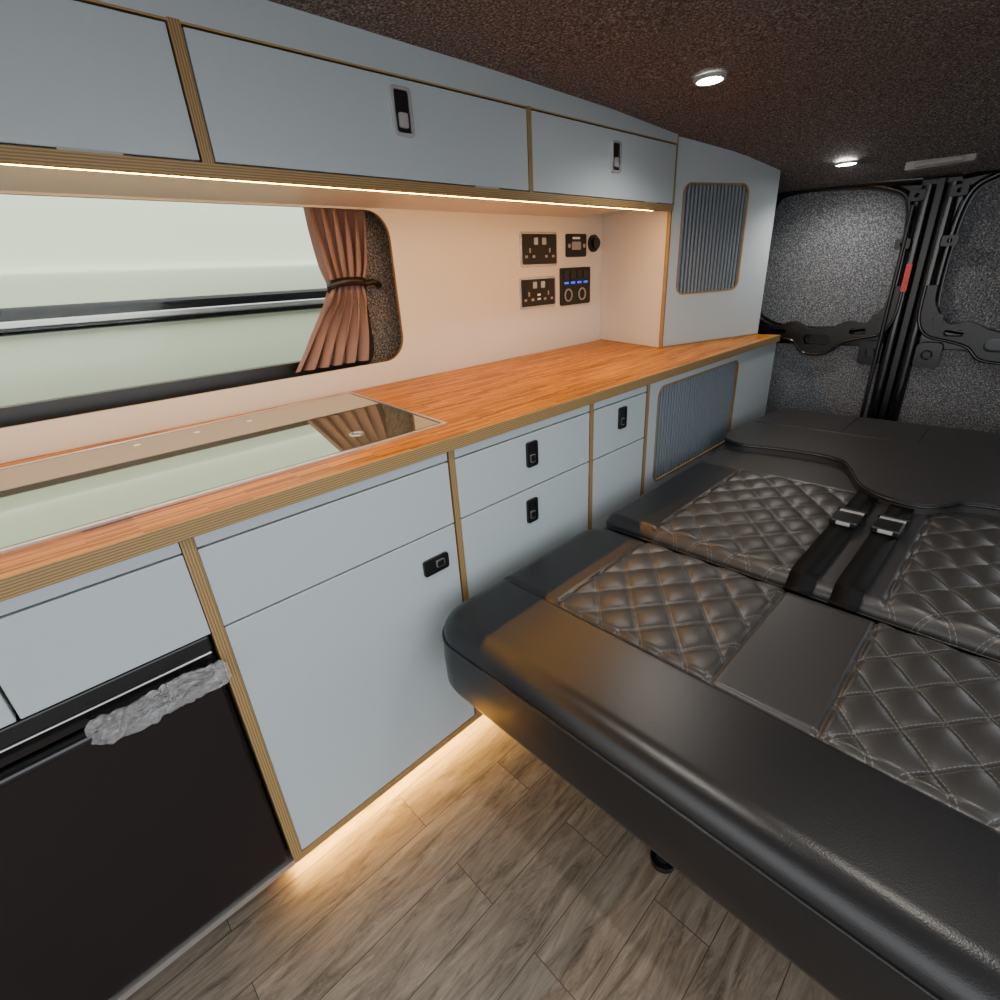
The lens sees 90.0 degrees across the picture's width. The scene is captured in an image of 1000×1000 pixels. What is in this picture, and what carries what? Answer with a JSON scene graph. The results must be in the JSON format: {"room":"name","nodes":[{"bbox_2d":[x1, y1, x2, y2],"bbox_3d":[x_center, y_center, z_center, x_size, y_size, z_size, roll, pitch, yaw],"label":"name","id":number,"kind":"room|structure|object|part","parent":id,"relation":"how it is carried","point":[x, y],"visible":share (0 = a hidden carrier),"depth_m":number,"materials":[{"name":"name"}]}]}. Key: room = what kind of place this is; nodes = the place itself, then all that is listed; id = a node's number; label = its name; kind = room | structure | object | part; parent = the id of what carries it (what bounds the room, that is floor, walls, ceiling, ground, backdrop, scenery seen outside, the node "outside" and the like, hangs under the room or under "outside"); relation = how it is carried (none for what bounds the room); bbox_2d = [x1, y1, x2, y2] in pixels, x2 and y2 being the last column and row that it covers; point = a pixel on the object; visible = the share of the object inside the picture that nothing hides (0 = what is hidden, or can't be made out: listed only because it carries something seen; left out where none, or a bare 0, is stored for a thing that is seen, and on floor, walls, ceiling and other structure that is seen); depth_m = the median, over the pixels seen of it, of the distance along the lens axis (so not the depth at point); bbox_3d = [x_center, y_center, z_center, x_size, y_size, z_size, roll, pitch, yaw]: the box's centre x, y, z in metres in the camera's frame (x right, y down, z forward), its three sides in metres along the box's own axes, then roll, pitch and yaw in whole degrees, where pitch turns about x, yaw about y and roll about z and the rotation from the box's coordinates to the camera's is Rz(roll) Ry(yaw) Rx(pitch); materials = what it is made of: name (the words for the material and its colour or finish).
{"room":"vehicle interior","nodes":[
{"label":"vehicle interior","id":0,"kind":"room"},
{"bbox_2d":[0,190,601,463],"bbox_3d":[-0.777,-0.521,1.192,3.500,0.760,0.012,-24,31,-38],"label":"wall","id":1,"kind":"structure","parent":0,"point":[456,275],"depth_m":1.69,"materials":[{"name":"white paint"}]},
{"bbox_2d":[296,208,381,371],"bbox_3d":[-1.116,-0.380,0.964,2.040,0.476,0.072,-23,31,-37],"label":"curtain","id":2,"kind":"object","parent":1,"relation":"hanging from","point":[340,333],"visible":0.87,"depth_m":1.50,"materials":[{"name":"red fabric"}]},
{"bbox_2d":[518,276,555,309],"bbox_3d":[0.148,-0.835,2.013,0.220,0.114,0.012,-24,31,-38],"label":"power socket","id":3,"kind":"object","parent":1,"relation":"attached to","point":[534,292],"visible":1,"depth_m":2.01,"materials":[{"name":"black plastic"}]},
{"bbox_2d":[519,231,556,266],"bbox_3d":[0.147,-0.981,1.957,0.217,0.122,0.012,-24,31,-38],"label":"power socket","id":4,"kind":"object","parent":1,"relation":"attached to","point":[537,249],"visible":1,"depth_m":1.95,"materials":[{"name":"black plastic"}]},
{"bbox_2d":[559,267,589,305],"bbox_3d":[0.327,-0.926,2.164,0.203,0.147,0.012,-24,31,-38],"label":"switch panel","id":5,"kind":"object","parent":1,"relation":"attached to","point":[574,282],"visible":1,"depth_m":2.15,"materials":[{"name":"black plastic"}]},
{"bbox_2d":[565,234,586,256],"bbox_3d":[0.321,-1.072,2.105,0.133,0.087,0.010,-24,31,-38],"label":"controller","id":6,"kind":"object","parent":1,"relation":"attached to","point":[575,244],"visible":1,"depth_m":2.10,"materials":[{"name":"black plastic"}]},
{"bbox_2d":[588,234,599,251],"bbox_3d":[0.412,-1.115,2.170,0.068,0.068,0.026,-24,31,-38],"label":"dial","id":7,"kind":"object","parent":1,"relation":"attached to","point":[593,241],"visible":1,"depth_m":2.16,"materials":[{"name":"black plastic"}]},
{"bbox_3d":[0.416,-1.113,2.166,0.044,0.044,0.014,-24,31,-38],"label":"knob","id":8,"kind":"part","parent":7,"relation":"part of","materials":[{"name":"black paint"}]},
{"bbox_2d":[365,211,400,363],"bbox_3d":[-0.685,-0.271,1.554,4.320,1.640,0.060,-24,31,-38],"label":"wall","id":9,"kind":"structure","parent":0,"point":[382,303],"depth_m":1.66,"materials":[{"name":"carpet"}]},
{"bbox_2d":[0,194,326,405],"bbox_3d":[-1.224,-0.375,0.945,2.060,0.495,0.004,-24,31,-38],"label":"glass","id":10,"kind":"object","parent":9,"relation":"attached to","point":[96,295],"visible":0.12,"depth_m":1.24,"materials":[{"name":"white"}]},
{"bbox_2d":[0,290,373,427],"bbox_3d":[-1.203,-0.369,0.923,2.130,0.560,0.030,-24,31,-38],"label":"window frame","id":11,"kind":"structure","parent":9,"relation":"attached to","point":[22,413],"depth_m":1.27,"materials":[{"name":"black plastic"}]},
{"bbox_2d":[126,714,837,999],"bbox_3d":[0.160,0.762,1.113,4.320,0.030,2.210,-24,31,-38],"label":"floor","id":12,"kind":"structure","parent":0,"point":[482,873],"depth_m":0.98,"materials":[{"name":"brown wood"}]},
{"bbox_2d":[0,342,775,863],"bbox_3d":[-0.374,0.216,1.374,3.830,0.820,0.662,-24,31,-38],"label":"kitchen base cabinet","id":13,"kind":"object","parent":12,"relation":"on","point":[321,617],"visible":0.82,"depth_m":1.01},
{"bbox_3d":[-0.910,0.342,0.390,0.761,0.143,0.018,-24,31,-38],"label":"panel","id":14,"kind":"part","parent":13,"relation":"part of","materials":[{"name":"grey laminate"}]},
{"bbox_3d":[-0.828,0.225,0.432,0.986,0.021,0.018,-24,31,-38],"label":"rail","id":15,"kind":"part","parent":13,"relation":"part of","materials":[{"name":"grey laminate"}]},
{"bbox_3d":[-0.552,0.182,0.700,0.231,0.143,0.018,-24,31,-38],"label":"fridge bay panel","id":16,"kind":"part","parent":13,"relation":"part of","materials":[{"name":"grey laminate"}]},
{"bbox_2d":[0,635,294,999],"bbox_3d":[-0.910,0.568,0.845,0.820,0.628,0.585,-24,31,-38],"label":"fridge","id":17,"kind":"object","parent":13,"relation":"in","point":[137,818],"visible":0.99,"depth_m":0.78,"materials":[{"name":"black plastic"}]},
{"bbox_3d":[-0.676,0.339,0.624,0.588,0.004,0.004,-24,31,-38],"label":"chrome rail","id":18,"kind":"part","parent":17,"relation":"part of","materials":[{"name":"silver metal"}]},
{"bbox_3d":[-0.684,0.321,0.627,0.592,0.028,0.026,-24,31,-38],"label":"trim","id":19,"kind":"part","parent":17,"relation":"part of","materials":[{"name":"black plastic"}]},
{"bbox_3d":[-0.726,0.873,0.788,0.817,0.014,0.031,-24,31,-38],"label":"trim","id":20,"kind":"part","parent":17,"relation":"part of","materials":[{"name":"silver metal"}]},
{"bbox_2d":[0,392,447,554],"bbox_3d":[-0.883,0.018,0.807,1.725,0.007,0.545,-24,31,-38],"label":"lid","id":21,"kind":"object","parent":13,"relation":"on","point":[55,497],"visible":1,"depth_m":0.97,"materials":[{"name":"clear glass"}]},
{"bbox_3d":[-0.288,-0.017,0.898,0.480,0.021,0.018,-24,31,-38],"label":"rail","id":22,"kind":"part","parent":13,"relation":"part of","materials":[{"name":"grey laminate"}]},
{"bbox_3d":[-0.283,0.060,0.932,0.480,0.140,0.018,-24,31,-38],"label":"drawer","id":23,"kind":"part","parent":13,"relation":"part of","materials":[{"name":"grey laminate"}]},
{"bbox_3d":[-0.262,0.388,1.078,0.480,0.571,0.018,-24,31,-38],"label":"cupboard door","id":24,"kind":"part","parent":13,"relation":"part of","materials":[{"name":"grey laminate"}]},
{"bbox_2d":[0,334,779,601],"bbox_3d":[-0.392,-0.171,1.200,3.836,0.027,0.666,-24,31,-38],"label":"countertop","id":25,"kind":"structure","parent":13,"relation":"on","point":[477,403],"depth_m":1.12,"materials":[{"name":"brown wood"}]},
{"bbox_2d":[423,551,449,577],"bbox_3d":[-0.139,0.141,1.093,0.066,0.038,0.008,-24,31,-38],"label":"latch","id":26,"kind":"object","parent":13,"relation":"attached to","point":[439,562],"visible":1,"depth_m":1.09,"materials":[{"name":"black plastic"}]},
{"bbox_3d":[0.067,-0.176,1.206,0.471,0.021,0.018,-24,31,-38],"label":"rail","id":27,"kind":"part","parent":13,"relation":"part of","materials":[{"name":"grey laminate"}]},
{"bbox_3d":[0.071,-0.100,1.239,0.471,0.138,0.018,-24,31,-38],"label":"drawer","id":28,"kind":"part","parent":13,"relation":"part of","materials":[{"name":"grey laminate"}]},
{"bbox_3d":[0.082,0.069,1.314,0.471,0.223,0.018,-24,31,-38],"label":"drawer","id":29,"kind":"part","parent":13,"relation":"part of","materials":[{"name":"grey laminate"}]},
{"bbox_2d":[526,440,538,467],"bbox_3d":[0.079,-0.113,1.223,0.038,0.064,0.008,-24,31,-38],"label":"latch","id":30,"kind":"object","parent":13,"relation":"attached to","point":[532,460],"visible":1,"depth_m":1.22,"materials":[{"name":"black plastic"}]},
{"bbox_2d":[526,497,538,523],"bbox_3d":[0.084,0.026,1.280,0.038,0.064,0.008,-24,31,-38],"label":"latch","id":31,"kind":"object","parent":13,"relation":"attached to","point":[531,504],"visible":1,"depth_m":1.28,"materials":[{"name":"black plastic"}]},
{"bbox_3d":[0.372,0.105,1.627,0.268,0.570,0.018,-24,31,-38],"label":"cupboard door","id":32,"kind":"part","parent":13,"relation":"part of","materials":[{"name":"grey laminate"}]},
{"bbox_3d":[0.350,-0.223,1.481,0.268,0.142,0.018,-24,31,-38],"label":"drawer","id":33,"kind":"part","parent":13,"relation":"part of","materials":[{"name":"grey laminate"}]},
{"bbox_3d":[0.345,-0.301,1.447,0.268,0.021,0.018,-24,31,-38],"label":"rail","id":34,"kind":"part","parent":13,"relation":"part of","materials":[{"name":"grey laminate"}]},
{"bbox_2d":[618,406,626,428],"bbox_3d":[0.360,-0.241,1.465,0.038,0.064,0.008,-24,31,-38],"label":"latch","id":35,"kind":"object","parent":13,"relation":"attached to","point":[622,411],"visible":1,"depth_m":1.46,"materials":[{"name":"black plastic"}]},
{"bbox_2d":[600,137,780,347],"bbox_3d":[0.733,-1.054,2.104,0.544,0.723,0.591,-24,31,-38],"label":"upper cabinet","id":36,"kind":"object","parent":13,"relation":"on","point":[694,272],"visible":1,"depth_m":1.99,"materials":[{"name":"grey laminate"}]},
{"bbox_2d":[676,182,748,294],"bbox_3d":[0.817,-1.007,1.938,0.333,0.385,0.126,-24,31,-38],"label":"vent","id":37,"kind":"object","parent":36,"relation":"attached to","point":[712,220],"depth_m":1.94,"materials":[{"name":"grey plastic"}]},
{"bbox_3d":[0.866,-1.002,1.965,0.543,0.721,0.018,-14,26,-22],"label":"panel","id":38,"kind":"part","parent":36,"relation":"part of","materials":[{"name":"grey laminate"}]},
{"bbox_2d":[644,342,775,493],"bbox_3d":[0.847,-0.188,2.009,1.035,0.740,0.018,-24,31,-38],"label":"panel","id":39,"kind":"object","parent":13,"relation":"attached to","point":[689,415],"depth_m":1.84,"materials":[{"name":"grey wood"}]},
{"bbox_2d":[442,408,999,999],"bbox_3d":[0.934,0.295,1.321,1.880,0.564,1.176,-24,31,-38],"label":"bed","id":40,"kind":"object","parent":12,"relation":"on","point":[828,775],"visible":0.95,"depth_m":0.83,"materials":[{"name":"black leather"}]},
{"bbox_3d":[0.333,0.611,0.988,0.028,0.303,0.028,-24,31,-38],"label":"leg","id":41,"kind":"part","parent":40,"relation":"part of","materials":[{"name":"black plastic"}]},
{"bbox_2d":[606,446,999,659],"bbox_3d":[0.965,0.119,1.270,0.808,0.154,1.153,-24,31,-38],"label":"cushion","id":42,"kind":"object","parent":40,"relation":"on","point":[752,512],"depth_m":1.20,"materials":[{"name":"black leather"}]},
{"bbox_2d":[783,490,876,596],"bbox_3d":[0.827,0.073,1.213,0.598,0.053,0.062,-24,31,-38],"label":"belt","id":43,"kind":"object","parent":40,"relation":"on","point":[802,577],"visible":0.96,"depth_m":1.14,"materials":[{"name":"black fabric"}]},
{"bbox_2d":[827,504,914,613],"bbox_3d":[0.877,0.097,1.152,0.578,0.053,0.062,-24,31,-38],"label":"belt","id":44,"kind":"object","parent":40,"relation":"on","point":[848,591],"visible":0.94,"depth_m":1.07,"materials":[{"name":"black fabric"}]},
{"bbox_2d":[268,0,999,193],"bbox_3d":[0.041,-0.595,0.516,4.280,0.297,2.301,-24,31,-38],"label":"ceiling","id":45,"kind":"structure","parent":0,"point":[810,86],"depth_m":1.18,"materials":[{"name":"carpet"}]},
{"bbox_2d":[0,0,678,217],"bbox_3d":[-0.551,-0.763,1.006,2.848,0.275,0.429,-24,31,-38],"label":"overhead cabinet","id":46,"kind":"object","parent":45,"relation":"attached to","point":[265,91],"visible":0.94,"depth_m":0.91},
{"bbox_3d":[-0.963,-0.438,0.399,1.278,0.176,0.018,-24,31,-38],"label":"door","id":47,"kind":"part","parent":46,"relation":"part of","materials":[{"name":"grey laminate"}]},
{"bbox_2d":[0,161,650,210],"bbox_3d":[-0.430,-0.595,0.915,2.700,0.026,0.014,-24,31,-38],"label":"led strip","id":48,"kind":"object","parent":46,"relation":"attached to","point":[198,161],"depth_m":0.91,"materials":[{"name":"white plastic"}]},
{"bbox_3d":[-0.212,-0.774,1.050,0.773,0.176,0.018,-24,31,-38],"label":"door","id":49,"kind":"part","parent":46,"relation":"part of","materials":[{"name":"grey laminate"}]},
{"bbox_3d":[-0.416,-0.804,0.827,2.846,0.072,0.018,-24,31,-38],"label":"rail","id":50,"kind":"part","parent":46,"relation":"part of","materials":[{"name":"grey laminate"}]},
{"bbox_2d":[389,84,414,137],"bbox_3d":[-0.202,-0.801,1.031,0.050,0.085,0.006,-24,31,-38],"label":"overhead latch","id":51,"kind":"object","parent":46,"relation":"attached to","point":[400,96],"depth_m":1.03,"materials":[{"name":"black plastic"}]},
{"bbox_3d":[0.342,-1.022,1.529,0.737,0.176,0.018,-24,31,-38],"label":"door","id":52,"kind":"part","parent":46,"relation":"part of","materials":[{"name":"grey laminate"}]},
{"bbox_2d":[610,140,621,172],"bbox_3d":[0.352,-1.040,1.515,0.050,0.080,0.006,-24,31,-38],"label":"overhead latch","id":53,"kind":"object","parent":46,"relation":"attached to","point":[616,146],"depth_m":1.51,"materials":[{"name":"black plastic"}]},
{"bbox_2d":[693,71,726,86],"bbox_3d":[0.527,-1.057,1.256,0.080,0.008,0.080,-24,31,-38],"label":"ceiling spotlight","id":54,"kind":"object","parent":45,"relation":"attached to","point":[715,77],"depth_m":1.25,"materials":[{"name":"white plastic"}]},
{"bbox_2d":[833,160,859,166],"bbox_3d":[1.259,-1.223,1.817,0.080,0.008,0.080,-24,31,-38],"label":"ceiling spotlight","id":55,"kind":"object","parent":45,"relation":"attached to","point":[849,162],"depth_m":1.80,"materials":[{"name":"white plastic"}]},
{"bbox_2d":[905,153,977,172],"bbox_3d":[1.517,-1.164,1.718,0.100,0.032,0.190,-24,31,-38],"label":"cover","id":56,"kind":"object","parent":45,"relation":"attached to","point":[921,165],"visible":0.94,"depth_m":1.70,"materials":[{"name":"grey plastic"}]},
{"bbox_2d":[758,179,937,354],"bbox_3d":[1.411,-0.708,2.283,0.094,1.440,0.674,-24,31,-38],"label":"door skin","id":57,"kind":"structure","parent":0,"point":[822,339],"depth_m":2.17,"materials":[{"name":"black paint"}]},
{"bbox_2d":[765,343,878,417],"bbox_3d":[1.430,-0.420,2.392,0.012,0.625,0.560,-24,31,-38],"label":"lining","id":58,"kind":"object","parent":57,"relation":"attached to","point":[834,382],"visible":0.23,"depth_m":2.29,"materials":[{"name":"carpet"}]},
{"bbox_3d":[1.390,-0.791,2.218,0.020,0.272,0.590,-24,31,-38],"label":"scalloped bracket","id":59,"kind":"part","parent":57,"relation":"part of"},
{"bbox_3d":[1.382,-0.784,2.211,0.012,0.278,0.599,-24,31,-38],"label":"scalloped rim","id":60,"kind":"part","parent":57,"relation":"part of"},
{"bbox_2d":[761,190,904,325],"bbox_3d":[1.400,-1.030,2.152,0.010,0.532,0.518,-24,31,-38],"label":"lining","id":61,"kind":"object","parent":57,"relation":"attached to","point":[832,259],"visible":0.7,"depth_m":2.13,"materials":[{"name":"carpet"}]},
{"bbox_2d":[759,186,913,331],"bbox_3d":[1.382,-1.020,2.138,0.024,0.586,0.572,-24,31,-38],"label":"ring","id":62,"kind":"object","parent":57,"relation":"attached to","point":[903,192],"visible":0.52,"depth_m":1.95,"materials":[{"name":"black rubber"}]},
{"bbox_2d":[871,313,883,322],"bbox_3d":[1.551,-0.743,2.046,0.020,0.036,0.048,-24,31,-38],"label":"lug","id":63,"kind":"object","parent":62,"relation":"attached to","point":[874,316],"visible":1,"depth_m":2.04,"materials":[{"name":"black plastic"}]},
{"bbox_2d":[894,238,910,249],"bbox_3d":[1.549,-0.985,1.924,0.020,0.036,0.048,-24,31,-38],"label":"lug","id":64,"kind":"object","parent":62,"relation":"attached to","point":[898,242],"visible":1,"depth_m":1.92,"materials":[{"name":"black plastic"}]},
{"bbox_2d":[908,189,926,201],"bbox_3d":[1.547,-1.128,1.852,0.020,0.036,0.048,-24,31,-38],"label":"lug","id":65,"kind":"object","parent":62,"relation":"attached to","point":[922,192],"visible":1,"depth_m":1.85,"materials":[{"name":"black plastic"}]},
{"bbox_2d":[809,177,924,189],"bbox_3d":[1.380,-0.795,2.253,0.038,1.148,0.617,-24,31,-38],"label":"outer pressing","id":66,"kind":"object","parent":57,"relation":"attached to","point":[920,180],"visible":0.21,"depth_m":1.91,"materials":[{"name":"black paint"}]},
{"bbox_2d":[866,184,936,418],"bbox_3d":[1.611,-0.626,2.070,0.042,1.160,0.044,-24,31,-38],"label":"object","id":67,"kind":"object","parent":57,"relation":"attached to","point":[923,206],"visible":0.58,"depth_m":1.99,"materials":[{"name":"black paint"}]},
{"bbox_2d":[857,341,883,364],"bbox_3d":[1.562,-0.622,2.110,0.012,0.095,0.080,-24,31,-38],"label":"latch plate","id":68,"kind":"object","parent":67,"relation":"attached to","point":[862,358],"visible":0.94,"depth_m":2.11,"materials":[{"name":"black paint"}]},
{"bbox_2d":[866,348,874,355],"bbox_3d":[1.563,-0.624,2.108,0.020,0.027,0.028,-24,31,-38],"label":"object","id":69,"kind":"structure","parent":68,"relation":"attached to","point":[871,351],"depth_m":2.10,"materials":[{"name":"black plastic"}]},
{"bbox_2d":[859,205,914,416],"bbox_3d":[1.563,-0.712,2.036,0.014,0.850,0.018,-24,31,-38],"label":"rod","id":70,"kind":"object","parent":67,"relation":"attached to","point":[912,207],"visible":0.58,"depth_m":2.00,"materials":[{"name":"black plastic"}]},
{"bbox_2d":[900,263,912,291],"bbox_3d":[1.578,-0.863,1.941,0.008,0.100,0.018,-24,31,-38],"label":"reflector","id":71,"kind":"object","parent":67,"relation":"attached to","point":[908,269],"visible":1,"depth_m":1.94,"materials":[{"name":"red plastic"}]},
{"bbox_2d":[878,176,947,419],"bbox_3d":[1.635,-0.580,2.060,0.028,1.280,0.024,-24,31,-38],"label":"seal","id":72,"kind":"object","parent":57,"relation":"attached to","point":[941,183],"visible":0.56,"depth_m":1.95,"materials":[{"name":"black plastic"}]},
{"bbox_2d":[890,173,999,399],"bbox_3d":[1.881,-0.537,1.829,0.094,1.440,0.674,-24,31,-38],"label":"door skin","id":73,"kind":"structure","parent":0,"point":[992,344],"depth_m":1.88,"materials":[{"name":"black paint"}]},
{"bbox_2d":[885,181,961,420],"bbox_3d":[1.660,-0.609,2.023,0.042,1.160,0.044,-24,31,-38],"label":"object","id":74,"kind":"object","parent":73,"relation":"attached to","point":[948,204],"visible":0.58,"depth_m":1.93,"materials":[{"name":"black paint"}]},
{"bbox_2d":[912,342,942,367],"bbox_3d":[1.694,-0.574,1.982,0.012,0.095,0.080,-24,31,-38],"label":"latch plate","id":75,"kind":"object","parent":74,"relation":"attached to","point":[936,348],"visible":1,"depth_m":1.98,"materials":[{"name":"black paint"}]},
{"bbox_2d":[922,351,931,357],"bbox_3d":[1.692,-0.577,1.983,0.020,0.027,0.028,-24,31,-38],"label":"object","id":76,"kind":"structure","parent":75,"relation":"attached to","point":[926,354],"depth_m":1.98,"materials":[{"name":"black plastic"}]},
{"bbox_2d":[898,349,999,433],"bbox_3d":[1.883,-0.256,1.955,0.012,0.625,0.560,-24,31,-38],"label":"lining","id":77,"kind":"object","parent":73,"relation":"attached to","point":[961,392],"visible":0.29,"depth_m":1.96,"materials":[{"name":"carpet"}]},
{"bbox_3d":[1.839,-0.618,1.769,0.012,0.278,0.599,-24,31,-38],"label":"scalloped rim","id":78,"kind":"part","parent":73,"relation":"part of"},
{"bbox_3d":[1.849,-0.624,1.774,0.020,0.272,0.590,-24,31,-38],"label":"scalloped bracket","id":79,"kind":"part","parent":73,"relation":"part of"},
{"bbox_2d":[934,171,999,334],"bbox_3d":[1.854,-0.849,1.681,0.024,0.586,0.572,-24,31,-38],"label":"seal","id":80,"kind":"object","parent":73,"relation":"attached to","point":[961,208],"visible":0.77,"depth_m":1.82,"materials":[{"name":"black rubber"}]},
{"bbox_2d":[940,235,959,245],"bbox_3d":[1.647,-0.949,1.830,0.020,0.036,0.048,-24,31,-38],"label":"lug","id":81,"kind":"object","parent":80,"relation":"attached to","point":[955,238],"visible":1,"depth_m":1.82,"materials":[{"name":"black plastic"}]},
{"bbox_2d":[950,183,969,196],"bbox_3d":[1.630,-1.098,1.772,0.020,0.036,0.048,-24,31,-38],"label":"lug","id":82,"kind":"object","parent":80,"relation":"attached to","point":[966,186],"visible":1,"depth_m":1.76,"materials":[{"name":"black plastic"}]},
{"bbox_2d":[940,180,999,328],"bbox_3d":[1.871,-0.858,1.696,0.010,0.532,0.519,-24,31,-38],"label":"lining","id":83,"kind":"object","parent":73,"relation":"attached to","point":[971,286],"visible":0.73,"depth_m":1.83,"materials":[{"name":"carpet"}]},
{"bbox_2d":[963,170,999,178],"bbox_3d":[1.883,-0.613,1.767,0.038,1.148,0.617,-24,31,-38],"label":"outer pressing","id":84,"kind":"object","parent":73,"relation":"attached to","point":[976,173],"visible":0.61,"depth_m":1.74,"materials":[{"name":"black paint"}]}
]}

